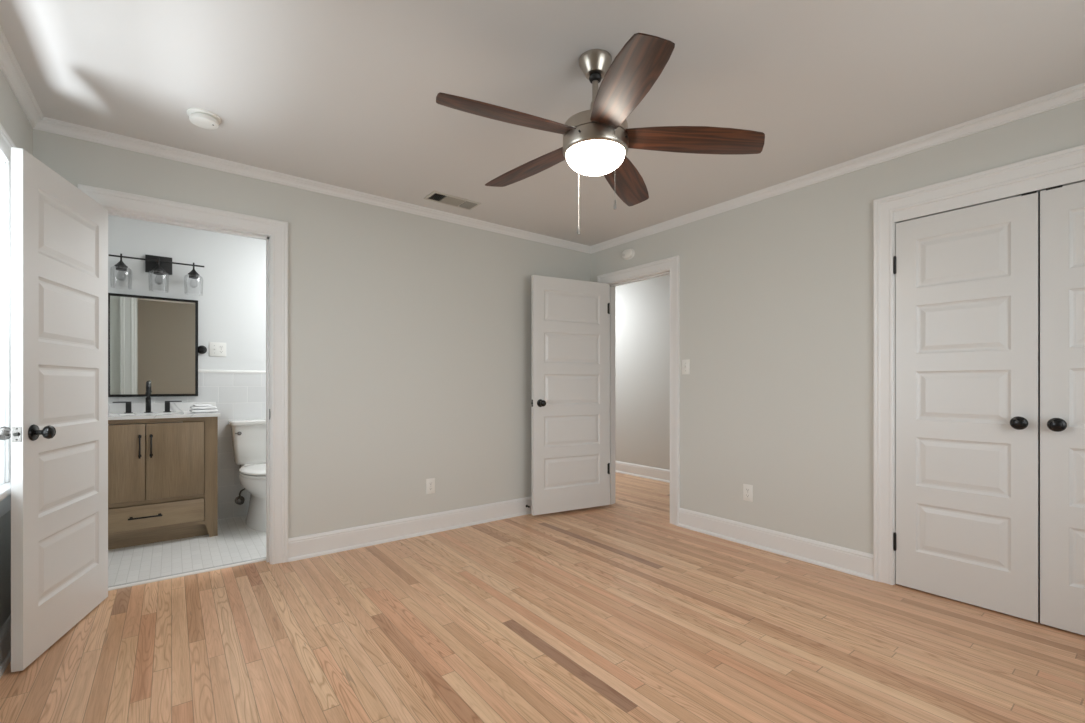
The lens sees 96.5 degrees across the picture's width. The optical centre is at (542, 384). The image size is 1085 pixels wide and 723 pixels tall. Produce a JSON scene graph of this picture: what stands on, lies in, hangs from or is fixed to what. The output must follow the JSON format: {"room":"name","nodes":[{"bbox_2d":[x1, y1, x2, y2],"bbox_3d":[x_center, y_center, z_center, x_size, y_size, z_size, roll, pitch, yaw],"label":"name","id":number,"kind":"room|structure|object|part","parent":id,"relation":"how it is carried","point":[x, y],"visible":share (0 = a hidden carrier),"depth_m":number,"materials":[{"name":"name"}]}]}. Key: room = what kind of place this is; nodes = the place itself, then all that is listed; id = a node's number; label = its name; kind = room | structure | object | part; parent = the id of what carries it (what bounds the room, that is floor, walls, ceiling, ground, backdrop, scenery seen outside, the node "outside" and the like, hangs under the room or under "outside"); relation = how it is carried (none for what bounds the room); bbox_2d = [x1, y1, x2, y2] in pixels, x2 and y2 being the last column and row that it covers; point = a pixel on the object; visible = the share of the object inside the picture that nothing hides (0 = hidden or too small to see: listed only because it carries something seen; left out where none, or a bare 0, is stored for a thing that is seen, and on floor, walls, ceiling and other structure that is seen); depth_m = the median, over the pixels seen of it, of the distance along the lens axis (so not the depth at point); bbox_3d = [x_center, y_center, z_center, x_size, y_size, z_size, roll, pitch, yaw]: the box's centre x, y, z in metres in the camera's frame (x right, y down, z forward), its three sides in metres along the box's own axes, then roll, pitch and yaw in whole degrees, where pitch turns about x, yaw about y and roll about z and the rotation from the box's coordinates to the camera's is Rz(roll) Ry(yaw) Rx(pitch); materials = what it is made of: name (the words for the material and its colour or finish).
{"room":"empty bedroom","nodes":[
{"label":"empty bedroom","id":0,"kind":"room"},
{"bbox_2d":[0,69,32,628],"bbox_3d":[-1.293,-0.101,0.698,0.120,2.432,4.160,0,0,-37],"label":"wall","id":1,"kind":"structure","parent":0,"point":[13,119],"depth_m":2.03,"materials":[{"name":"paint"}]},
{"bbox_2d":[0,614,10,677],"bbox_3d":[-1.272,1.044,0.790,0.026,0.142,4.040,0,0,-37],"label":"baseboard","id":2,"kind":"structure","parent":1,"relation":"attached to","point":[5,631],"depth_m":1.94,"materials":[{"name":"paint"}]},
{"bbox_2d":[0,123,16,516],"bbox_3d":[-1.828,-0.246,1.421,0.180,1.523,1.580,0,0,-37],"label":"window","id":3,"kind":"structure","parent":1,"relation":"in","point":[6,143],"depth_m":1.98,"materials":[{"name":"paint"}]},
{"bbox_3d":[-1.840,-0.258,1.412,0.120,1.345,1.380,0,0,-37],"label":"frame","id":4,"kind":"part","parent":3,"relation":"part of","materials":[{"name":"paint"}]},
{"bbox_3d":[-1.799,0.414,1.444,0.105,0.026,1.580,0,0,-37],"label":"sill","id":5,"kind":"part","parent":3,"relation":"part of","materials":[{"name":"paint"}]},
{"bbox_2d":[0,26,43,128],"bbox_3d":[-1.264,-1.290,0.795,0.045,0.055,4.040,0,0,-37],"label":"crown molding","id":6,"kind":"structure","parent":1,"relation":"attached to","point":[10,68],"depth_m":2.06,"materials":[{"name":"paint"}]},
{"bbox_2d":[108,215,265,370],"bbox_3d":[-2.477,-0.101,4.224,2.640,2.432,0.120,0,0,-37],"label":"wall","id":7,"kind":"structure","parent":0,"point":[229,290],"depth_m":3.96,"materials":[{"name":"paint"}]},
{"bbox_2d":[109,254,203,278],"bbox_3d":[-2.932,-0.855,3.702,0.570,0.284,0.157,0,0,-37],"label":"vanity light","id":8,"kind":"object","parent":7,"relation":"attached to","point":[158,265],"visible":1,"depth_m":3.72,"materials":[{"name":"black metal"}]},
{"bbox_3d":[-2.973,-0.931,3.756,0.164,0.132,0.022,0,0,-37],"label":"plate","id":9,"kind":"part","parent":8,"relation":"part of","materials":[{"name":"black metal"}]},
{"bbox_2d":[108,293,206,396],"bbox_3d":[-2.979,-0.293,3.720,0.666,0.764,0.058,0,1,-37],"label":"wall mirror","id":10,"kind":"object","parent":7,"relation":"attached to","point":[154,340],"visible":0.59,"depth_m":3.71,"materials":[{"name":"black mirror"}]},
{"bbox_2d":[108,402,215,412],"bbox_3d":[-3.015,0.174,3.713,0.847,0.068,0.018,0,0,-37],"label":"backsplash","id":11,"kind":"structure","parent":7,"relation":"attached to","point":[136,407],"depth_m":3.73,"materials":[{"name":"white stone"}]},
{"bbox_2d":[108,373,265,518],"bbox_3d":[-2.438,0.502,4.172,2.400,1.205,0.010,0,0,-37],"label":"wall tile","id":12,"kind":"structure","parent":7,"relation":"attached to","point":[237,396],"depth_m":4.03,"materials":[{"name":"white tile"}]},
{"bbox_2d":[235,488,244,504],"bbox_3d":[-2.514,0.827,4.048,0.091,0.358,0.095,0,0,-37],"label":"supply valve","id":13,"kind":"object","parent":12,"relation":"attached to","point":[239,500],"visible":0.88,"depth_m":4.04,"materials":[{"name":"black metal"}]},
{"bbox_3d":[-2.511,0.970,4.030,0.052,0.052,0.017,0,0,-37],"label":"valve knob","id":14,"kind":"part","parent":13,"relation":"part of","materials":[{"name":"black metal"}]},
{"bbox_2d":[209,342,225,356],"bbox_3d":[-2.672,-0.293,3.988,0.117,0.115,0.018,0,0,-37],"label":"wall outlet","id":15,"kind":"object","parent":7,"relation":"attached to","point":[215,348],"visible":1,"depth_m":3.99,"materials":[{"name":"white plastic"}]},
{"bbox_2d":[198,370,265,372],"bbox_3d":[-2.437,-0.112,4.171,2.400,0.024,0.014,0,0,-37],"label":"tile trim","id":16,"kind":"structure","parent":7,"relation":"attached to","point":[199,371],"depth_m":4.04,"materials":[{"name":"tile"}]},
{"bbox_2d":[33,129,590,537],"bbox_3d":[-1.108,-0.101,3.534,3.863,2.432,0.120,0,0,-37],"label":"wall","id":17,"kind":"structure","parent":0,"point":[410,335],"depth_m":3.44,"materials":[{"name":"paint"}]},
{"bbox_2d":[0,147,107,671],"bbox_3d":[-2.158,0.095,2.199,0.165,2.020,0.726,0,0,-22],"label":"door","id":18,"kind":"structure","parent":17,"relation":"in","point":[58,433],"depth_m":2.09,"materials":[{"name":"paint"}]},
{"bbox_3d":[-2.097,0.190,1.909,0.065,0.066,0.066,0,0,-22],"label":"knob","id":19,"kind":"part","parent":18,"relation":"part of","materials":[{"name":"silver metal"}]},
{"bbox_3d":[-2.027,0.190,1.869,0.028,0.060,0.002,0,0,-22],"label":"latch plate","id":20,"kind":"part","parent":18,"relation":"part of","materials":[{"name":"silver metal"}]},
{"bbox_3d":[-2.004,0.190,1.945,0.065,0.066,0.066,0,0,-22],"label":"knob","id":21,"kind":"part","parent":18,"relation":"part of","materials":[{"name":"black metal"}]},
{"bbox_2d":[77,184,287,564],"bbox_3d":[-2.028,0.044,2.816,0.964,2.141,0.142,0,0,-37],"label":"door frame","id":22,"kind":"structure","parent":17,"relation":"attached to","point":[278,230],"depth_m":3.02,"materials":[{"name":"paint"}]},
{"bbox_2d":[35,117,590,253],"bbox_3d":[-1.010,-1.290,3.505,3.743,0.055,0.045,0,0,-37],"label":"crown molding","id":23,"kind":"structure","parent":17,"relation":"attached to","point":[46,124],"depth_m":2.99,"materials":[{"name":"paint"}]},
{"bbox_2d":[288,496,531,561],"bbox_3d":[-0.569,1.044,3.855,2.617,0.142,0.026,0,0,-37],"label":"baseboard","id":24,"kind":"structure","parent":17,"relation":"attached to","point":[319,544],"depth_m":3.50,"materials":[{"name":"paint"}]},
{"bbox_2d":[426,478,434,493],"bbox_3d":[-0.844,0.763,3.656,0.070,0.115,0.007,0,0,-37],"label":"wall outlet","id":25,"kind":"object","parent":17,"relation":"attached to","point":[430,483],"visible":1,"depth_m":3.65,"materials":[{"name":"white plastic"}]},
{"bbox_2d":[0,472,1084,722],"bbox_3d":[-0.113,1.160,3.427,5.313,0.110,7.060,0,0,-37],"label":"floor","id":26,"kind":"structure","parent":0,"point":[618,612],"depth_m":2.11,"materials":[{"name":"brown wood"}]},
{"bbox_2d":[108,417,217,549],"bbox_3d":[-2.849,0.667,3.492,0.817,0.875,0.571,0,0,-37],"label":"bathroom vanity","id":27,"kind":"object","parent":26,"relation":"on","point":[163,472],"visible":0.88,"depth_m":3.35,"materials":[{"name":"brown wood"}]},
{"bbox_3d":[-2.833,0.523,3.200,0.324,0.519,0.018,0,0,-37],"label":"cabinet door","id":28,"kind":"part","parent":27,"relation":"part of","materials":[{"name":"brown wood"}]},
{"bbox_3d":[-2.712,0.414,3.262,0.016,0.160,0.039,0,0,-37],"label":"handle","id":29,"kind":"part","parent":27,"relation":"part of","materials":[{"name":"black metal"}]},
{"bbox_3d":[-2.688,0.893,3.280,0.180,0.016,0.039,0,0,-37],"label":"handle","id":30,"kind":"part","parent":27,"relation":"part of","materials":[{"name":"black metal"}]},
{"bbox_3d":[-2.664,0.414,3.299,0.016,0.160,0.039,0,0,-37],"label":"handle","id":31,"kind":"part","parent":27,"relation":"part of","materials":[{"name":"black metal"}]},
{"bbox_3d":[-2.703,0.895,3.300,0.653,0.156,0.018,0,0,-37],"label":"drawer","id":32,"kind":"part","parent":27,"relation":"part of","materials":[{"name":"brown wood"}]},
{"bbox_2d":[108,411,220,419],"bbox_3d":[-2.856,0.219,3.505,0.847,0.022,0.542,0,0,-37],"label":"countertop","id":33,"kind":"structure","parent":27,"relation":"on","point":[177,414],"depth_m":3.44,"materials":[{"name":"white stone"}]},
{"bbox_2d":[113,381,181,412],"bbox_3d":[-2.932,0.089,3.603,0.402,0.238,0.142,0,0,-37],"label":"faucet","id":34,"kind":"object","parent":33,"relation":"on","point":[148,398],"visible":1,"depth_m":3.62,"materials":[{"name":"black metal"}]},
{"bbox_3d":[-3.076,0.165,3.552,0.112,0.086,0.048,0,0,-37],"label":"handle","id":35,"kind":"part","parent":34,"relation":"part of","materials":[{"name":"black metal"}]},
{"bbox_3d":[-2.933,0.089,3.603,0.048,0.238,0.140,0,0,-37],"label":"spout","id":36,"kind":"part","parent":34,"relation":"part of","materials":[{"name":"black metal"}]},
{"bbox_3d":[-2.846,0.165,3.728,0.112,0.086,0.048,0,0,-37],"label":"handle","id":37,"kind":"part","parent":34,"relation":"part of","materials":[{"name":"black metal"}]},
{"bbox_2d":[189,404,217,412],"bbox_3d":[-2.581,0.178,3.691,0.166,0.062,0.220,0,0,-40],"label":"folded towel","id":38,"kind":"object","parent":33,"relation":"on","point":[196,408],"visible":1,"depth_m":3.62,"materials":[{"name":"white fabric"}]},
{"bbox_3d":[-2.572,0.523,3.400,0.324,0.519,0.018,0,0,-37],"label":"cabinet door","id":39,"kind":"part","parent":27,"relation":"part of","materials":[{"name":"brown wood"}]},
{"bbox_3d":[-2.571,0.667,3.736,0.078,0.875,0.520,0,0,-37],"label":"post","id":40,"kind":"part","parent":27,"relation":"part of","materials":[{"name":"brown wood"}]},
{"bbox_2d":[108,557,265,590],"bbox_3d":[-2.068,1.108,2.868,0.772,0.014,0.045,0,0,-37],"label":"threshold","id":41,"kind":"object","parent":26,"relation":"on","point":[198,571],"visible":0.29,"depth_m":2.83,"materials":[{"name":"ceramic"}]},
{"bbox_2d":[228,419,265,531],"bbox_3d":[-2.208,0.698,3.869,0.456,0.814,0.736,0,0,-37],"label":"toilet","id":42,"kind":"object","parent":26,"relation":"on","point":[248,435],"visible":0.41,"depth_m":3.90,"materials":[{"name":"ceramic"}]},
{"bbox_3d":[-2.365,0.310,4.074,0.456,0.039,0.218,0,0,-37],"label":"tank lid","id":43,"kind":"part","parent":42,"relation":"part of","materials":[{"name":"ceramic"}]},
{"bbox_3d":[-2.370,0.490,4.080,0.424,0.320,0.196,0,0,-37],"label":"tank","id":44,"kind":"part","parent":42,"relation":"part of","materials":[{"name":"ceramic"}]},
{"bbox_3d":[-2.146,0.681,3.788,0.374,0.020,0.531,0,0,-37],"label":"seat","id":45,"kind":"part","parent":42,"relation":"part of","materials":[{"name":"ceramic"}]},
{"bbox_3d":[-2.151,0.660,3.794,0.376,0.040,0.547,0,0,-37],"label":"seat lid","id":46,"kind":"part","parent":42,"relation":"part of","materials":[{"name":"ceramic"}]},
{"bbox_2d":[0,0,1084,245],"bbox_3d":[-0.113,-1.367,3.427,5.313,0.100,7.060,0,0,-37],"label":"ceiling","id":47,"kind":"structure","parent":0,"point":[341,93],"depth_m":2.08,"materials":[{"name":"paint"}]},
{"bbox_2d":[187,108,220,128],"bbox_3d":[-1.656,-1.296,2.371,0.138,0.042,0.138,0,0,-37],"label":"smoke detector","id":48,"kind":"object","parent":47,"relation":"attached to","point":[202,118],"visible":1,"depth_m":2.34,"materials":[{"name":"white plastic"}]},
{"bbox_2d":[424,191,480,209],"bbox_3d":[-0.640,-1.312,3.461,0.370,0.010,0.170,0,0,-37],"label":"ceiling vent","id":49,"kind":"object","parent":47,"relation":"in","point":[435,196],"visible":1,"depth_m":3.44,"materials":[{"name":"metal"}]},
{"bbox_2d":[436,33,764,234],"bbox_3d":[0.177,-0.983,1.968,1.246,0.669,1.240,0,0,-37],"label":"ceiling fan","id":50,"kind":"object","parent":47,"relation":"hanging from","point":[597,140],"visible":1,"depth_m":1.86,"materials":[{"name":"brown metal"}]},
{"bbox_3d":[-0.123,-0.998,1.799,0.560,0.004,0.152,-1,15,-27],"label":"fan blade","id":51,"kind":"part","parent":50,"relation":"part of","materials":[{"name":"brown wood"}]},
{"bbox_3d":[-0.048,-1.000,2.233,0.560,0.005,0.152,-1,10,45],"label":"fan blade","id":52,"kind":"part","parent":50,"relation":"part of","materials":[{"name":"brown wood"}]},
{"bbox_3d":[0.158,-0.826,2.080,0.004,0.299,0.011,0,0,-26],"label":"pull chain","id":53,"kind":"part","parent":50,"relation":"part of","materials":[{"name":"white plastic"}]},
{"bbox_3d":[0.214,-0.899,1.965,0.238,0.071,0.238,0,0,-37],"label":"lamp shade","id":54,"kind":"part","parent":50,"relation":"part of","materials":[{"name":"white glass"}]},
{"bbox_3d":[0.387,-0.977,2.296,0.152,0.004,0.560,-10,-9,26],"label":"fan blade","id":55,"kind":"part","parent":50,"relation":"part of","materials":[{"name":"brown wood"}]},
{"bbox_3d":[0.266,-0.974,1.594,0.152,0.004,0.560,15,2,-10],"label":"fan blade","id":56,"kind":"part","parent":50,"relation":"part of","materials":[{"name":"brown wood"}]},
{"bbox_3d":[0.581,-0.961,1.901,0.560,0.004,0.152,7,-11,9],"label":"fan blade","id":57,"kind":"part","parent":50,"relation":"part of","materials":[{"name":"brown wood"}]},
{"bbox_2d":[615,275,669,469],"bbox_3d":[1.290,-0.101,5.867,0.120,2.432,4.890,0,0,-37],"label":"wall","id":58,"kind":"structure","parent":0,"point":[642,308],"depth_m":5.86,"materials":[{"name":"paint"}]},
{"bbox_2d":[615,461,669,482],"bbox_3d":[1.232,1.044,5.822,0.026,0.142,4.650,0,0,-37],"label":"baseboard","id":59,"kind":"structure","parent":58,"relation":"attached to","point":[653,473],"depth_m":5.84,"materials":[{"name":"paint"}]},
{"bbox_2d":[591,99,1084,553],"bbox_3d":[0.929,-0.101,4.149,0.120,2.432,6.940,0,0,-37],"label":"wall","id":60,"kind":"structure","parent":0,"point":[776,292],"depth_m":3.15,"materials":[{"name":"paint"}]},
{"bbox_2d":[531,275,609,515],"bbox_3d":[0.254,0.085,4.228,0.782,2.005,0.165,0,0,-28],"label":"door","id":61,"kind":"structure","parent":60,"relation":"in","point":[570,402],"depth_m":4.20,"materials":[{"name":"paint"}]},
{"bbox_3d":[-0.003,0.152,4.036,0.066,0.066,0.065,0,0,-28],"label":"knob","id":62,"kind":"part","parent":61,"relation":"part of","materials":[{"name":"black metal"}]},
{"bbox_2d":[622,248,634,259],"bbox_3d":[0.749,-1.153,4.261,0.031,0.096,0.136,0,0,-37],"label":"fire alarm","id":63,"kind":"object","parent":60,"relation":"attached to","point":[627,254],"visible":1,"depth_m":4.24,"materials":[{"name":"white plastic"}]},
{"bbox_2d":[597,255,679,525],"bbox_3d":[0.849,0.044,4.237,0.142,2.141,0.915,0,0,-37],"label":"door frame","id":64,"kind":"structure","parent":60,"relation":"attached to","point":[672,263],"depth_m":3.90,"materials":[{"name":"paint"}]},
{"bbox_2d":[682,359,689,373],"bbox_3d":[1.118,-0.141,3.790,0.018,0.115,0.070,0,0,-37],"label":"light switch","id":65,"kind":"object","parent":60,"relation":"attached to","point":[685,363],"visible":1,"depth_m":3.79,"materials":[{"name":"white plastic"}]},
{"bbox_2d":[743,484,752,501],"bbox_3d":[1.435,0.753,3.385,0.007,0.115,0.070,0,0,-37],"label":"wall outlet","id":66,"kind":"object","parent":60,"relation":"attached to","point":[747,489],"visible":1,"depth_m":3.38,"materials":[{"name":"white plastic"}]},
{"bbox_2d":[678,508,872,580],"bbox_3d":[1.486,1.044,3.303,0.026,0.142,1.343,0,0,-37],"label":"baseboard","id":67,"kind":"structure","parent":60,"relation":"attached to","point":[842,559],"depth_m":3.17,"materials":[{"name":"paint"}]},
{"bbox_2d":[590,82,1084,253],"bbox_3d":[1.672,-1.290,3.043,0.045,0.055,4.040,0,0,-37],"label":"crown molding","id":68,"kind":"structure","parent":60,"relation":"attached to","point":[1075,93],"depth_m":2.73,"materials":[{"name":"paint"}]},
{"bbox_2d":[893,191,1038,622],"bbox_3d":[2.128,0.100,2.476,0.088,2.014,0.567,0,0,-37],"label":"door","id":69,"kind":"structure","parent":60,"relation":"in","point":[967,279],"depth_m":2.45,"materials":[{"name":"paint"}]},
{"bbox_3d":[2.251,0.179,2.287,0.054,0.063,0.063,0,0,-37],"label":"knob","id":70,"kind":"part","parent":69,"relation":"part of","materials":[{"name":"black metal"}]},
{"bbox_2d":[873,144,1084,584],"bbox_3d":[2.345,0.029,2.281,0.142,2.171,1.324,0,0,-37],"label":"door frame","id":71,"kind":"structure","parent":60,"relation":"attached to","point":[1074,157],"depth_m":2.71,"materials":[{"name":"paint"}]},
{"bbox_2d":[895,168,1084,222],"bbox_3d":[2.335,-0.934,2.273,0.068,0.052,1.132,0,0,-37],"label":"trim","id":72,"kind":"structure","parent":60,"relation":"attached to","point":[1075,176],"depth_m":2.38,"materials":[{"name":"paint"}]},
{"bbox_2d":[1040,181,1084,634],"bbox_3d":[2.477,0.100,2.020,0.088,2.014,0.567,0,0,-37],"label":"door","id":73,"kind":"structure","parent":60,"relation":"in","point":[1062,208],"depth_m":2.20,"materials":[{"name":"paint"}]},
{"bbox_3d":[2.326,0.179,2.189,0.054,0.063,0.063,0,0,-37],"label":"knob","id":74,"kind":"part","parent":73,"relation":"part of","materials":[{"name":"black metal"}]},
{"bbox_2d":[1039,194,1039,579],"bbox_3d":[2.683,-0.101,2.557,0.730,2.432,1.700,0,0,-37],"label":"trim","id":75,"kind":"structure","parent":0,"point":[1039,194],"depth_m":2.78,"materials":[{"name":"white wood"}]}
]}

